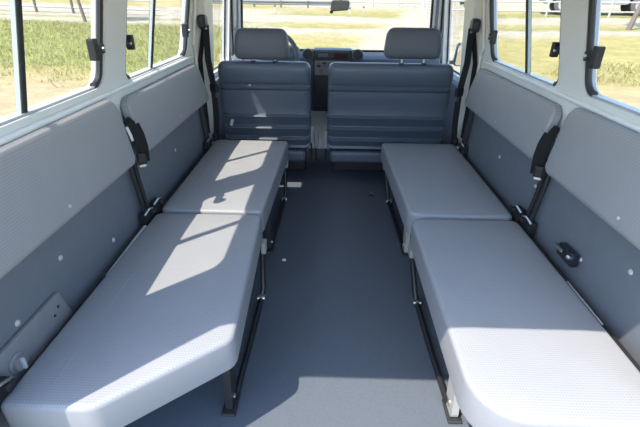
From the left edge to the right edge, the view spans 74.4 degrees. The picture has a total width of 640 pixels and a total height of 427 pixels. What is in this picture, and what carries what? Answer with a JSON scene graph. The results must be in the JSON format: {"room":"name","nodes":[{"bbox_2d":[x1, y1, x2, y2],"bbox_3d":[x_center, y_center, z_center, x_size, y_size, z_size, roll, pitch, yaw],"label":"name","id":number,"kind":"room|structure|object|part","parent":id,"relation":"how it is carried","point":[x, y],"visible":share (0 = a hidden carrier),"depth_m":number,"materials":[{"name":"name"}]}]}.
{"room":"vehicle interior","nodes":[
{"label":"vehicle interior","id":0,"kind":"room"},
{"bbox_2d":[0,0,194,136],"bbox_3d":[-0.704,-0.296,1.674,0.140,1.530,2.150,1,27,1],"label":"wall","id":1,"kind":"structure","parent":0,"point":[114,11],"depth_m":1.44,"materials":[{"name":"white paint"}]},
{"bbox_2d":[0,292,72,381],"bbox_3d":[-0.719,0.342,1.032,0.037,0.107,0.402,1,27,1],"label":"access panel","id":2,"kind":"object","parent":1,"relation":"attached to","point":[20,352],"visible":1,"depth_m":1.06,"materials":[{"name":"grey plastic"}]},
{"bbox_3d":[-0.717,0.357,1.007,0.015,0.052,0.052,1,27,1],"label":"turn knob","id":3,"kind":"part","parent":2,"relation":"part of","materials":[{"name":"grey plastic"}]},
{"bbox_2d":[0,0,105,125],"bbox_3d":[-0.718,-0.456,1.031,0.101,0.407,0.759,1,27,1],"label":"window","id":4,"kind":"structure","parent":1,"relation":"in","point":[95,46],"depth_m":1.06,"materials":[{"name":"black rubber"}]},
{"bbox_2d":[0,56,192,145],"bbox_3d":[-0.725,-0.420,1.465,0.018,0.018,1.888,1,27,1],"label":"trim","id":5,"kind":"structure","parent":1,"relation":"attached to","point":[11,136],"depth_m":1.26,"materials":[{"name":"white paint"}]},
{"bbox_2d":[0,109,205,426],"bbox_3d":[-0.723,0.003,1.763,0.020,0.715,2.028,1,27,1],"label":"trim","id":6,"kind":"structure","parent":1,"relation":"attached to","point":[72,261],"depth_m":1.35,"materials":[{"name":"grey plastic"}]},
{"bbox_2d":[125,0,189,78],"bbox_3d":[-0.697,-0.862,1.831,0.104,0.422,0.804,1,27,1],"label":"window","id":7,"kind":"structure","parent":1,"relation":"in","point":[130,45],"depth_m":1.80,"materials":[{"name":"clear glass"}]},
{"bbox_2d":[192,0,214,143],"bbox_3d":[-0.648,-0.903,2.423,0.109,1.120,0.250,1,27,1],"label":"trim","id":8,"kind":"structure","parent":1,"relation":"attached to","point":[205,7],"depth_m":2.37,"materials":[{"name":"grey plastic"}]},
{"bbox_2d":[197,14,218,141],"bbox_3d":[-0.639,-0.754,2.440,0.087,0.720,0.122,10,29,17],"label":"belt","id":9,"kind":"object","parent":1,"relation":"attached to","point":[204,45],"visible":0.98,"depth_m":2.40,"materials":[{"name":"black fabric webbing"},{"name":"plastic"},{"name":"steel"}]},
{"bbox_2d":[214,0,233,139],"bbox_3d":[-0.680,-0.970,2.986,0.144,1.520,0.780,1,27,1],"label":"door","id":10,"kind":"structure","parent":1,"relation":"in","point":[226,3],"depth_m":3.04,"materials":[{"name":"white paint"}]},
{"bbox_2d":[124,148,471,426],"bbox_3d":[0.072,0.168,2.309,1.660,0.060,3.150,1,27,1],"label":"floor","id":11,"kind":"structure","parent":0,"point":[339,341],"depth_m":1.68,"materials":[{"name":"rubber"}]},
{"bbox_2d":[0,99,266,426],"bbox_3d":[-0.484,0.177,1.270,0.527,0.866,0.988,1,27,1],"label":"seat","id":12,"kind":"object","parent":11,"relation":"on","point":[167,318],"visible":1,"depth_m":1.13,"materials":[{"name":"leather"}]},
{"bbox_3d":[-0.707,-0.087,1.091,0.077,0.235,0.902,1,27,1],"label":"backrest","id":13,"kind":"part","parent":12,"relation":"part of","materials":[{"name":"plastic"}]},
{"bbox_3d":[-0.700,0.246,1.349,0.020,0.046,0.865,1,27,1],"label":"hinge rail","id":14,"kind":"part","parent":12,"relation":"part of","materials":[{"name":"black metal"}]},
{"bbox_3d":[-0.685,0.127,1.504,0.018,0.018,0.320,1,27,1],"label":"hinge rod","id":15,"kind":"part","parent":12,"relation":"part of","materials":[{"name":"grey metal"}]},
{"bbox_2d":[1,213,262,426],"bbox_3d":[-0.458,0.257,1.346,0.473,0.115,0.926,1,27,1],"label":"seat cushion","id":16,"kind":"object","parent":12,"relation":"on","point":[167,318],"depth_m":1.13,"materials":[{"name":"leather"}]},
{"bbox_2d":[123,117,149,167],"bbox_3d":[-0.673,-0.263,1.553,0.058,0.184,0.049,10,29,17],"label":"belt","id":17,"kind":"object","parent":12,"relation":"hanging from","point":[136,134],"visible":0.99,"depth_m":1.55,"materials":[{"name":"plastic"}]},
{"bbox_3d":[-0.696,-0.077,1.626,0.041,0.326,0.019,-19,33,-33],"label":"backrest post","id":18,"kind":"part","parent":12,"relation":"part of","materials":[{"name":"black metal"}]},
{"bbox_3d":[-0.695,-0.093,1.656,0.041,0.326,0.019,-19,33,-33],"label":"backrest post","id":19,"kind":"part","parent":12,"relation":"part of","materials":[{"name":"black metal"}]},
{"bbox_3d":[-0.283,0.493,1.315,0.022,0.256,0.092,1,27,1],"label":"leg","id":20,"kind":"part","parent":12,"relation":"part of","materials":[{"name":"black metal"}]},
{"bbox_3d":[-0.243,0.239,1.784,0.030,0.253,0.086,2,27,3],"label":"leg","id":21,"kind":"part","parent":12,"relation":"part of","materials":[{"name":"black metal"}]},
{"bbox_2d":[121,64,288,252],"bbox_3d":[-0.464,-0.263,2.146,0.518,0.843,1.000,1,27,1],"label":"seat","id":22,"kind":"object","parent":11,"relation":"on","point":[231,177],"visible":0.9,"depth_m":1.98,"materials":[{"name":"leather"}]},
{"bbox_3d":[-0.682,-0.531,1.973,0.076,0.211,0.927,1,27,1],"label":"backrest","id":23,"kind":"part","parent":22,"relation":"part of","materials":[{"name":"plastic"}]},
{"bbox_3d":[-0.676,-0.198,2.206,0.020,0.046,0.905,1,27,1],"label":"hinge rail","id":24,"kind":"part","parent":22,"relation":"part of","materials":[{"name":"black metal"}]},
{"bbox_3d":[-0.673,-0.507,2.456,0.041,0.326,0.019,-19,33,-33],"label":"backrest post","id":25,"kind":"part","parent":22,"relation":"part of","materials":[{"name":"black metal"}]},
{"bbox_3d":[-0.672,-0.522,2.486,0.041,0.326,0.019,-19,33,-33],"label":"backrest post","id":26,"kind":"part","parent":22,"relation":"part of","materials":[{"name":"black metal"}]},
{"bbox_2d":[162,140,288,231],"bbox_3d":[-0.432,-0.187,2.204,0.451,0.115,0.965,1,27,1],"label":"seat cushion","id":27,"kind":"object","parent":22,"relation":"on","point":[232,177],"depth_m":2.03,"materials":[{"name":"leather"}]},
{"bbox_3d":[-0.260,0.059,2.154,0.022,0.256,0.092,1,27,1],"label":"leg","id":28,"kind":"part","parent":22,"relation":"part of","materials":[{"name":"black metal"}]},
{"bbox_3d":[-0.219,-0.214,2.659,0.030,0.253,0.086,2,27,3],"label":"leg","id":29,"kind":"part","parent":22,"relation":"part of","materials":[{"name":"black metal"}]},
{"bbox_2d":[218,28,318,169],"bbox_3d":[-0.308,-0.734,2.879,0.607,1.007,0.630,1,27,1],"label":"seat","id":30,"kind":"object","parent":11,"relation":"on","point":[261,100],"visible":0.81,"depth_m":2.58,"materials":[{"name":"leather"}]},
{"bbox_3d":[-0.337,-0.688,2.691,0.557,0.554,0.202,1,27,1],"label":"backrest","id":31,"kind":"part","parent":30,"relation":"part of","materials":[{"name":"plastic"}]},
{"bbox_3d":[-0.332,-0.481,3.241,0.457,0.225,0.220,1,27,1],"label":"seat","id":32,"kind":"part","parent":30,"relation":"part of","materials":[{"name":"plastic"}]},
{"bbox_2d":[324,27,453,171],"bbox_3d":[0.415,-0.724,2.863,0.768,1.021,0.630,1,27,1],"label":"passenger seat","id":33,"kind":"object","parent":11,"relation":"on","point":[371,105],"visible":0.89,"depth_m":2.58,"materials":[{"name":"leather"}]},
{"bbox_3d":[0.426,-0.464,3.228,0.646,0.225,0.220,1,27,1],"label":"seat","id":34,"kind":"part","parent":33,"relation":"part of","materials":[{"name":"plastic"}]},
{"bbox_3d":[0.421,-0.671,2.679,0.746,0.554,0.202,1,27,1],"label":"backrest","id":35,"kind":"part","parent":33,"relation":"part of","materials":[{"name":"plastic"}]},
{"bbox_2d":[381,68,561,255],"bbox_3d":[0.623,-0.240,2.128,0.514,0.843,1.000,1,27,1],"label":"seat","id":36,"kind":"object","parent":11,"relation":"on","point":[426,181],"visible":0.9,"depth_m":1.95,"materials":[{"name":"leather"}]},
{"bbox_3d":[0.421,-0.200,2.648,0.029,0.253,0.095,-10,29,-20],"label":"leg","id":37,"kind":"part","parent":36,"relation":"part of","materials":[{"name":"black metal"}]},
{"bbox_3d":[0.444,0.074,2.142,0.022,0.256,0.092,1,27,1],"label":"leg","id":38,"kind":"part","parent":36,"relation":"part of","materials":[{"name":"grey metal"}]},
{"bbox_2d":[381,143,511,233],"bbox_3d":[0.589,-0.165,2.188,0.447,0.115,0.965,1,27,1],"label":"seat cushion","id":39,"kind":"object","parent":36,"relation":"on","point":[426,181],"depth_m":2.01,"materials":[{"name":"leather"}]},
{"bbox_3d":[0.851,-0.489,2.461,0.041,0.326,0.019,22,34,35],"label":"backrest post","id":40,"kind":"part","parent":36,"relation":"part of","materials":[{"name":"black metal"}]},
{"bbox_3d":[0.850,-0.473,2.431,0.041,0.326,0.019,22,34,35],"label":"backrest post","id":41,"kind":"part","parent":36,"relation":"part of","materials":[{"name":"black metal"}]},
{"bbox_3d":[0.831,-0.165,2.181,0.020,0.046,0.905,1,27,1],"label":"hinge rail","id":42,"kind":"part","parent":36,"relation":"part of","materials":[{"name":"black metal"}]},
{"bbox_3d":[0.844,-0.498,1.947,0.076,0.211,0.927,1,27,1],"label":"backrest","id":43,"kind":"part","parent":36,"relation":"part of","materials":[{"name":"plastic"}]},
{"bbox_2d":[408,108,639,426],"bbox_3d":[0.604,0.201,1.251,0.504,0.866,0.986,1,27,1],"label":"seat","id":44,"kind":"object","parent":11,"relation":"on","point":[520,345],"visible":1,"depth_m":1.17,"materials":[{"name":"leather"}]},
{"bbox_3d":[0.397,0.254,1.770,0.029,0.253,0.095,-10,29,-20],"label":"leg","id":45,"kind":"part","parent":44,"relation":"part of","materials":[{"name":"black metal"}]},
{"bbox_3d":[0.421,0.510,1.300,0.022,0.256,0.092,1,27,1],"label":"leg","id":46,"kind":"part","parent":44,"relation":"part of","materials":[{"name":"grey metal"}]},
{"bbox_2d":[410,219,639,426],"bbox_3d":[0.570,0.280,1.328,0.437,0.115,0.924,1,27,1],"label":"seat cushion","id":47,"kind":"object","parent":44,"relation":"on","point":[520,346],"depth_m":1.13,"materials":[{"name":"leather"}]},
{"bbox_3d":[0.828,-0.059,1.631,0.041,0.326,0.019,22,34,35],"label":"backrest post","id":48,"kind":"part","parent":44,"relation":"part of","materials":[{"name":"black metal"}]},
{"bbox_3d":[0.827,-0.044,1.601,0.041,0.326,0.019,22,34,35],"label":"backrest post","id":49,"kind":"part","parent":44,"relation":"part of","materials":[{"name":"black metal"}]},
{"bbox_2d":[530,125,559,180],"bbox_3d":[0.814,-0.220,1.531,0.067,0.203,0.040,19,32,31],"label":"belt","id":50,"kind":"object","parent":44,"relation":"hanging from","point":[537,169],"visible":0.98,"depth_m":1.53,"materials":[{"name":"plastic"}]},
{"bbox_3d":[0.800,0.114,1.416,0.008,0.012,0.050,1,27,1],"label":"lock lever","id":51,"kind":"part","parent":44,"relation":"part of","materials":[{"name":"metal"}]},
{"bbox_3d":[0.807,0.280,1.321,0.020,0.046,0.864,1,27,1],"label":"hinge rail","id":52,"kind":"part","parent":44,"relation":"part of","materials":[{"name":"black metal"}]},
{"bbox_3d":[0.797,0.266,1.276,0.006,0.006,0.200,1,27,1],"label":"hinge rod","id":53,"kind":"part","parent":44,"relation":"part of","materials":[{"name":"grey metal"}]},
{"bbox_3d":[0.820,-0.054,1.066,0.077,0.235,0.902,1,27,1],"label":"backrest","id":54,"kind":"part","parent":44,"relation":"part of","materials":[{"name":"plastic"}]},
{"bbox_2d":[231,0,439,148],"bbox_3d":[0.116,-1.129,3.281,1.670,1.550,0.191,1,27,1],"label":"wall","id":55,"kind":"structure","parent":0,"point":[318,118],"depth_m":3.53,"materials":[{"name":"white paint"}]},
{"bbox_2d":[230,0,238,55],"bbox_3d":[-0.641,-1.495,3.065,0.078,0.676,0.241,-10,29,-19],"label":"trim","id":56,"kind":"structure","parent":55,"relation":"attached to","point":[235,2],"depth_m":3.07,"materials":[{"name":"white paint"}]},
{"bbox_3d":[-0.603,-1.464,3.029,0.025,0.290,0.127,-10,29,-20],"label":"grab handle","id":57,"kind":"part","parent":56,"relation":"part of","materials":[{"name":"grey plastic"}]},
{"bbox_2d":[232,45,438,110],"bbox_3d":[0.112,-0.991,3.187,1.530,0.510,0.365,1,27,1],"label":"dashboard","id":58,"kind":"object","parent":55,"relation":"attached to","point":[319,59],"visible":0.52,"depth_m":3.09,"materials":[{"name":"plastic"}]},
{"bbox_2d":[240,34,299,60],"bbox_3d":[-0.347,-1.065,2.905,0.415,0.377,0.196,1,27,1],"label":"steering wheel","id":59,"kind":"object","parent":58,"relation":"attached to","point":[295,54],"visible":0.13,"depth_m":2.89,"materials":[{"name":"plastic"}]},
{"bbox_2d":[289,45,299,53],"bbox_3d":[-0.334,-1.199,3.165,0.360,0.130,0.155,1,27,1],"label":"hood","id":60,"kind":"object","parent":58,"relation":"attached to","point":[290,46],"depth_m":3.08,"materials":[{"name":"plastic"}]},
{"bbox_2d":[302,48,313,60],"bbox_3d":[-0.087,-1.159,3.078,0.088,0.090,0.064,1,27,1],"label":"air vent","id":61,"kind":"object","parent":58,"relation":"attached to","point":[307,54],"depth_m":3.06,"materials":[{"name":"black plastic"}]},
{"bbox_2d":[318,53,327,56],"bbox_3d":[0.022,-1.142,3.045,0.070,0.024,0.006,1,27,1],"label":"clock","id":62,"kind":"object","parent":58,"relation":"on","point":[319,54],"depth_m":3.04,"materials":[{"name":"plastic"}]},
{"bbox_3d":[0.092,-1.069,3.099,0.260,0.100,0.034,1,27,1],"label":"control panel","id":63,"kind":"part","parent":58,"relation":"part of","materials":[{"name":"grey plastic"}]},
{"bbox_2d":[352,49,363,61],"bbox_3d":[0.273,-1.151,3.072,0.088,0.090,0.064,1,27,1],"label":"air vent","id":64,"kind":"object","parent":58,"relation":"attached to","point":[357,55],"depth_m":3.05,"materials":[{"name":"black plastic"}]},
{"bbox_2d":[240,0,433,51],"bbox_3d":[0.121,-1.494,3.099,1.456,0.585,0.162,1,27,1],"label":"window","id":65,"kind":"structure","parent":55,"relation":"in","point":[241,1],"depth_m":3.13,"materials":[{"name":"black rubber"}]},
{"bbox_2d":[330,0,349,13],"bbox_3d":[0.140,-1.560,2.901,0.137,0.337,0.120,1,27,1],"label":"mirror","id":66,"kind":"object","parent":55,"relation":"attached to","point":[336,5],"visible":1,"depth_m":2.90,"materials":[{"name":"grey plastic"}]},
{"bbox_2d":[331,1,348,10],"bbox_3d":[0.139,-1.429,2.904,0.121,0.058,0.004,1,27,1],"label":"mirror glass","id":67,"kind":"object","parent":66,"relation":"attached to","point":[335,5],"depth_m":2.90,"materials":[{"name":"grey mirror"}]},
{"bbox_2d":[435,0,443,58],"bbox_3d":[0.881,-1.462,3.040,0.078,0.676,0.241,12,30,21],"label":"trim","id":68,"kind":"structure","parent":55,"relation":"attached to","point":[438,2],"depth_m":3.02,"materials":[{"name":"white paint"}]},
{"bbox_3d":[0.840,-1.432,3.005,0.025,0.290,0.127,13,30,22],"label":"grab handle","id":69,"kind":"part","parent":68,"relation":"part of","materials":[{"name":"grey plastic"}]},
{"bbox_2d":[480,0,639,140],"bbox_3d":[0.845,-0.263,1.648,0.140,1.530,2.150,1,27,1],"label":"wall","id":70,"kind":"structure","parent":0,"point":[574,13],"depth_m":1.43,"materials":[{"name":"white paint"}]},
{"bbox_2d":[438,0,459,143],"bbox_3d":[0.895,-0.936,2.960,0.144,1.520,0.780,1,27,1],"label":"door","id":71,"kind":"structure","parent":70,"relation":"in","point":[446,4],"depth_m":2.98,"materials":[{"name":"white paint"}]},
{"bbox_2d":[449,42,461,65],"bbox_3d":[1.036,-1.190,3.156,0.126,0.165,0.077,1,27,1],"label":"mirror","id":72,"kind":"object","parent":71,"relation":"attached to","point":[456,61],"visible":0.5,"depth_m":3.13,"materials":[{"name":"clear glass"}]},
{"bbox_2d":[455,45,461,64],"bbox_3d":[1.050,-1.173,3.123,0.080,0.145,0.004,1,27,1],"label":"mirror glass","id":73,"kind":"object","parent":72,"relation":"attached to","point":[459,47],"depth_m":3.13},
{"bbox_2d":[451,18,480,145],"bbox_3d":[0.826,-0.722,2.415,0.087,0.720,0.123,-7,28,-14],"label":"belt","id":74,"kind":"object","parent":70,"relation":"attached to","point":[471,46],"visible":0.95,"depth_m":2.38,"materials":[{"name":"black fabric webbing"},{"name":"plastic"},{"name":"bare steel"}]},
{"bbox_2d":[455,0,485,148],"bbox_3d":[0.841,-0.871,2.398,0.109,1.120,0.250,1,27,1],"label":"trim","id":75,"kind":"structure","parent":70,"relation":"attached to","point":[473,8],"depth_m":2.33,"materials":[{"name":"grey plastic"}]},
{"bbox_2d":[488,0,561,85],"bbox_3d":[0.869,-0.828,1.805,0.104,0.422,0.804,1,27,1],"label":"window","id":76,"kind":"structure","parent":70,"relation":"in","point":[555,48],"depth_m":1.79,"materials":[{"name":"clear glass"}]},
{"bbox_2d":[464,113,639,365],"bbox_3d":[0.855,0.038,1.737,0.020,0.715,2.028,1,27,1],"label":"trim","id":77,"kind":"structure","parent":70,"relation":"attached to","point":[606,275],"depth_m":1.39,"materials":[{"name":"grey plastic"}]},
{"bbox_2d":[483,60,639,132],"bbox_3d":[0.865,-0.386,1.439,0.018,0.018,1.888,1,27,1],"label":"trim","id":78,"kind":"structure","parent":70,"relation":"attached to","point":[631,125],"depth_m":1.42,"materials":[{"name":"white paint"}]},
{"bbox_2d":[583,0,639,115],"bbox_3d":[0.845,-0.422,1.005,0.101,0.407,0.759,1,27,1],"label":"window","id":79,"kind":"structure","parent":70,"relation":"in","point":[593,56],"depth_m":1.31,"materials":[{"name":"black rubber"}]},
{"label":"outside","id":80,"kind":"structure","parent":0,"visible":0},
{"bbox_2d":[0,0,639,117],"bbox_3d":[0.083,-1.390,0.968,280.000,5.440,280.000,1,27,1],"label":"ground","id":81,"kind":"structure","parent":80,"point":[314,26],"depth_m":17.35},
{"bbox_2d":[0,0,158,15],"bbox_3d":[-15.209,-11.220,22.099,13.308,1.623,0.135,0,27,-1],"label":"rail fence","id":82,"kind":"object","parent":81,"relation":"on","point":[34,5],"visible":0.43,"depth_m":22.23,"materials":[{"name":"white paint"}]},
{"bbox_3d":[-15.009,-11.196,22.113,0.125,1.350,0.125,12,29,21],"label":"post","id":83,"kind":"part","parent":82,"relation":"part of","materials":[{"name":"grey wood"}]},
{"bbox_3d":[-13.080,-11.145,22.151,0.125,1.350,0.125,-9,29,-19],"label":"post","id":84,"kind":"part","parent":82,"relation":"part of","materials":[{"name":"grey wood"}]},
{"bbox_3d":[-15.212,-10.959,22.234,13.308,0.374,0.090,0,27,-1],"label":"rail","id":85,"kind":"part","parent":82,"relation":"part of","materials":[{"name":"white paint"}]},
{"bbox_2d":[76,0,86,21],"bbox_3d":[-11.243,-11.044,18.080,2.581,5.359,2.537,1,27,1],"label":"tree","id":86,"kind":"object","parent":81,"relation":"on","point":[78,1],"visible":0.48,"depth_m":18.83,"materials":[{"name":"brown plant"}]},
{"bbox_2d":[0,18,256,87],"bbox_3d":[-9.726,-5.618,13.514,14.255,0.882,11.733,1,27,1],"label":"weeds","id":87,"kind":"object","parent":81,"relation":"on","point":[36,25],"visible":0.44,"depth_m":13.36,"materials":[{"name":"green plant"}]},
{"bbox_2d":[213,0,331,7],"bbox_3d":[-3.649,-14.786,29.799,10.005,0.612,0.308,1,27,0],"label":"guard rail","id":88,"kind":"object","parent":81,"relation":"on","point":[260,2],"visible":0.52,"depth_m":29.70,"materials":[{"name":"metal"}]},
{"bbox_2d":[349,0,430,7],"bbox_3d":[5.740,-15.563,30.926,7.453,1.018,0.147,7,28,11],"label":"rail fence","id":89,"kind":"object","parent":81,"relation":"on","point":[350,1],"visible":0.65,"depth_m":31.02,"materials":[{"name":"white paint"}]},
{"bbox_3d":[5.739,-15.474,30.972,7.453,0.119,0.100,7,28,11],"label":"rail","id":90,"kind":"part","parent":89,"relation":"part of","materials":[{"name":"white paint"}]},
{"bbox_2d":[421,0,639,17],"bbox_3d":[14.684,-11.452,23.625,17.666,1.089,0.116,9,28,15],"label":"rail fence","id":91,"kind":"object","parent":81,"relation":"on","point":[610,11],"visible":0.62,"depth_m":24.11,"materials":[{"name":"white paint"}]},
{"bbox_3d":[14.682,-11.367,23.669,17.666,0.240,0.080,9,28,15],"label":"rail","id":92,"kind":"part","parent":91,"relation":"part of","materials":[{"name":"white paint"}]},
{"bbox_3d":[14.688,-11.794,23.448,17.666,0.240,0.080,9,28,15],"label":"rail","id":93,"kind":"part","parent":91,"relation":"part of","materials":[{"name":"white paint"}]},
{"bbox_3d":[12.995,-11.662,24.104,0.111,0.950,0.111,12,29,21],"label":"post","id":94,"kind":"part","parent":91,"relation":"part of","materials":[{"name":"white paint"}]},
{"bbox_3d":[16.033,-11.224,23.273,0.111,0.950,0.111,-9,29,-19],"label":"post","id":95,"kind":"part","parent":91,"relation":"part of","materials":[{"name":"white paint"}]},
{"bbox_2d":[539,0,639,15],"bbox_3d":[16.556,-12.852,24.736,6.465,2.141,2.352,10,29,17],"label":"pickup truck","id":96,"kind":"object","parent":81,"relation":"on","point":[629,7],"visible":0.5,"depth_m":24.63,"materials":[{"name":"metal"}]},
{"bbox_2d":[542,59,639,86],"bbox_3d":[7.575,-3.432,10.163,4.357,0.320,2.901,1,27,1],"label":"weeds","id":97,"kind":"object","parent":81,"relation":"on","point":[631,65],"visible":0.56,"depth_m":10.22,"materials":[{"name":"plant"}]},
{"bbox_2d":[626,3,639,29],"bbox_3d":[14.032,-10.230,17.183,2.642,5.316,2.644,1,27,1],"label":"tree","id":98,"kind":"object","parent":81,"relation":"on","point":[637,12],"visible":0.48,"depth_m":17.95,"materials":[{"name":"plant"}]}
]}

